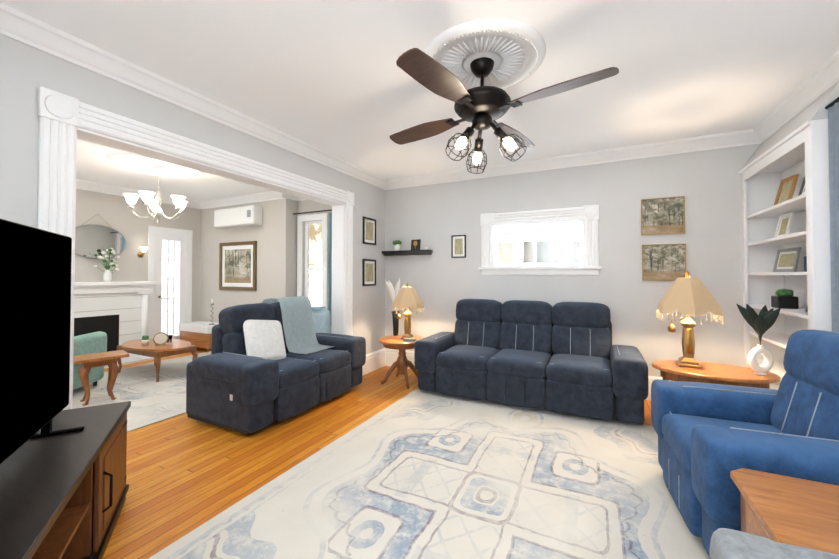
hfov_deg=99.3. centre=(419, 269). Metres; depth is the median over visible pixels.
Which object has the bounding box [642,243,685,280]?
painting
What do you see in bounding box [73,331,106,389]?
armchair
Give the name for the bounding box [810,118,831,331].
panel
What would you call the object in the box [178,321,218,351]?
bench
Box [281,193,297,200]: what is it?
crown molding
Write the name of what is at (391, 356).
baseboard
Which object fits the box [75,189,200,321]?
wall
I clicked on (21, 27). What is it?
crown molding
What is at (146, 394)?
rug
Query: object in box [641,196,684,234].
painting
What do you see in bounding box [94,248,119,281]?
flowers
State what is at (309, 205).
wall
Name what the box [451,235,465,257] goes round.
framed picture
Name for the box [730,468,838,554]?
end table
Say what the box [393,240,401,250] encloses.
pot
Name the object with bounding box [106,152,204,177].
ceiling medallion
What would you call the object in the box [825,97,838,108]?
curtain rod
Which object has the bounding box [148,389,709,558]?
rug
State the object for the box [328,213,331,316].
curtain
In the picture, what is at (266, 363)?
loveseat
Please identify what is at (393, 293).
vase
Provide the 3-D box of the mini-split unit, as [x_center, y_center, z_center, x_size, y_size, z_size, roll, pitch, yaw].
[-3.147,-0.905,6.172,1.020,0.320,0.213,0,-1,26]
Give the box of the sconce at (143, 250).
[137,247,147,256]
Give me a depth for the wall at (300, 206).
6.01 m
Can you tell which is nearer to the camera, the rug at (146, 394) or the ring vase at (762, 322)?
the ring vase at (762, 322)
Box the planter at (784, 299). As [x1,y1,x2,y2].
[771,289,798,308]
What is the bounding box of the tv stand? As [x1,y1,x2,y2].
[0,401,130,558]
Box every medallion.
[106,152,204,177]
[424,18,545,89]
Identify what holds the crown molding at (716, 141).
attached to the wall at (706, 184)
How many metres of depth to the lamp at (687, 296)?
2.88 m
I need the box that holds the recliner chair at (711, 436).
[651,329,838,557]
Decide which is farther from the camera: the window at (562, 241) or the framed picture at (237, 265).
the framed picture at (237, 265)
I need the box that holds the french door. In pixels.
[148,226,192,339]
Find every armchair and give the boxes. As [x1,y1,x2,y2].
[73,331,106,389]
[311,306,330,333]
[710,528,838,558]
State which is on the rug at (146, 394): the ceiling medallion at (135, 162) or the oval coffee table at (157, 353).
the oval coffee table at (157, 353)
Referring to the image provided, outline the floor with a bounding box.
[102,347,652,558]
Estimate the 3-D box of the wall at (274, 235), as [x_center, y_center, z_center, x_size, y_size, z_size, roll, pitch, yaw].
[-3.083,0.070,6.467,2.220,2.700,0.400,0,-1,26]
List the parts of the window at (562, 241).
glass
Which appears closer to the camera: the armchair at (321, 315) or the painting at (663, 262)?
the painting at (663, 262)
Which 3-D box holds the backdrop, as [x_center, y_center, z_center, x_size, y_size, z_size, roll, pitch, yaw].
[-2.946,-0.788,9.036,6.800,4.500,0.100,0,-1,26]
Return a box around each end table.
[378,335,423,388]
[652,360,780,388]
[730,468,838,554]
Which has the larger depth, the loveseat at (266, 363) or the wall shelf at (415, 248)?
the wall shelf at (415, 248)
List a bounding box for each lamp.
[391,283,423,338]
[656,271,723,368]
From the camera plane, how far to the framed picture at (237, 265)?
6.28 m
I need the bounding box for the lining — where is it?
[71,127,344,408]
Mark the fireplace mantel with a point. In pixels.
(117, 313)
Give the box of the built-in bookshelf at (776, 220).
[739,121,813,389]
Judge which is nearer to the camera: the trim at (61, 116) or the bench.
the trim at (61, 116)
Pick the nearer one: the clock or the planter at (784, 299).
the planter at (784, 299)
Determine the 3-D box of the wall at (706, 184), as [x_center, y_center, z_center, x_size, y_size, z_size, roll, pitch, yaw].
[0.997,0.039,4.589,5.640,2.700,0.150,0,-1,26]
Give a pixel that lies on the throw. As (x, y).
(295, 317)
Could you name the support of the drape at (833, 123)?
hanging from the curtain rod at (832, 103)
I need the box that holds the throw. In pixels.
[262,296,333,353]
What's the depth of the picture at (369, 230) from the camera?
4.87 m
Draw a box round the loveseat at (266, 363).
[186,296,365,434]
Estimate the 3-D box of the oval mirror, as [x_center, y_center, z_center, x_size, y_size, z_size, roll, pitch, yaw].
[-4.844,-0.499,5.362,0.022,0.685,0.744,0,-1,26]
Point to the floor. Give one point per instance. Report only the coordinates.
(185, 474)
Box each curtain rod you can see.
[293,209,331,214]
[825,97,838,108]
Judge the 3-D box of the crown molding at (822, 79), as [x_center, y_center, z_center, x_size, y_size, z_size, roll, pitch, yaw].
[2.135,-1.305,1.203,0.080,0.125,4.950,0,-1,26]
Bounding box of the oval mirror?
[75,215,126,258]
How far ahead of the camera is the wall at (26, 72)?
2.36 m
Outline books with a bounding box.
[402,338,415,342]
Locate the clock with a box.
[153,332,167,345]
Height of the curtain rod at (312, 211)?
0.020 m
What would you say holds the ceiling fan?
hanging from the medallion at (514, 51)
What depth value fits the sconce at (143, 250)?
5.84 m
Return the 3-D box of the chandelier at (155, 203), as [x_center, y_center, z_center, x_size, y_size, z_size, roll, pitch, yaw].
[-3.272,-0.928,4.505,0.676,0.730,0.657,0,-1,26]
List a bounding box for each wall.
[0,34,384,353]
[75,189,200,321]
[200,198,297,322]
[297,200,308,297]
[323,144,759,376]
[742,81,838,168]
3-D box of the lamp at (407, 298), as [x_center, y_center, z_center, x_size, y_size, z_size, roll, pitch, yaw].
[-0.144,0.503,4.370,0.358,0.683,0.413,0,-1,26]
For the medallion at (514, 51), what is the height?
0.041 m
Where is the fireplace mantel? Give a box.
[74,281,156,368]
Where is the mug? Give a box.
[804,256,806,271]
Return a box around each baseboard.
[362,348,384,375]
[385,348,670,399]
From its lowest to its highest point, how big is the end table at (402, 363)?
0.538 m
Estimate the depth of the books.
4.13 m
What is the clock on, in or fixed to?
on the oval coffee table at (157, 353)
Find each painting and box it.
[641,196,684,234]
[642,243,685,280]
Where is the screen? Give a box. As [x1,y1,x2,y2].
[0,219,84,463]
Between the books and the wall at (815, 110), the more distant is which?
the books
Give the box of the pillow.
[243,320,285,359]
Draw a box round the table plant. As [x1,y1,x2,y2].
[141,335,149,344]
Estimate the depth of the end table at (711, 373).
2.73 m
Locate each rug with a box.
[73,351,210,431]
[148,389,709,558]
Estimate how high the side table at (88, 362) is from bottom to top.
0.486 m
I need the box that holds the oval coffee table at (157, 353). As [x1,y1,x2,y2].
[117,339,197,381]
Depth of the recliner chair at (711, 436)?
1.70 m
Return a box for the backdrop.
[309,223,321,305]
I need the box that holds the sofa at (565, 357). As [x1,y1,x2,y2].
[414,299,648,424]
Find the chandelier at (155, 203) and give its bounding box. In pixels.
[123,166,187,224]
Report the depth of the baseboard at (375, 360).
4.94 m
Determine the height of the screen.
0.945 m
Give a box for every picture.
[219,241,256,290]
[362,259,375,285]
[363,216,375,244]
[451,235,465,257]
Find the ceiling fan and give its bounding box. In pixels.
[390,48,618,173]
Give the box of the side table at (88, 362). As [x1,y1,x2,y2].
[73,350,129,405]
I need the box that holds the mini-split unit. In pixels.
[214,205,262,228]
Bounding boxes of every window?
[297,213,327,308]
[478,205,601,274]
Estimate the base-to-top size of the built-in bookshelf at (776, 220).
2.331 m
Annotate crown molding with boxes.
[0,2,386,189]
[76,179,200,208]
[200,191,283,208]
[281,193,297,200]
[386,129,760,189]
[754,50,838,142]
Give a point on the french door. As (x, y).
(170, 270)
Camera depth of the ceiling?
2.35 m
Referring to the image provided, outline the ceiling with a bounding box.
[0,0,838,201]
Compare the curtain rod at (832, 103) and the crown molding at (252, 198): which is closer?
the curtain rod at (832, 103)
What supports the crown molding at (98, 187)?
attached to the wall at (115, 212)
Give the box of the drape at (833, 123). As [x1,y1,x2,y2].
[828,97,838,332]
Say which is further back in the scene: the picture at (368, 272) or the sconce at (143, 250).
the sconce at (143, 250)
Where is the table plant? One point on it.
(145, 340)
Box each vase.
[385,278,404,335]
[736,304,780,375]
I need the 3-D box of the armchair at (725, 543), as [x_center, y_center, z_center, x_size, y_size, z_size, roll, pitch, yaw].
[0.955,0.785,0.329,0.900,0.993,0.960,0,-1,26]
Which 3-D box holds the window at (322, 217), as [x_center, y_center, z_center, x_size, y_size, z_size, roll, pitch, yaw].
[-1.755,0.005,5.881,0.650,1.830,0.145,0,-1,26]
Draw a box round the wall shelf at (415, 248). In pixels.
[382,239,432,255]
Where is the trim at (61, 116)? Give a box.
[37,86,353,409]
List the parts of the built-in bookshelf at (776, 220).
frame, frame, frame, frame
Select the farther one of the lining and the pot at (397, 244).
the pot at (397, 244)
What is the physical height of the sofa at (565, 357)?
0.993 m
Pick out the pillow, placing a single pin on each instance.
(264, 339)

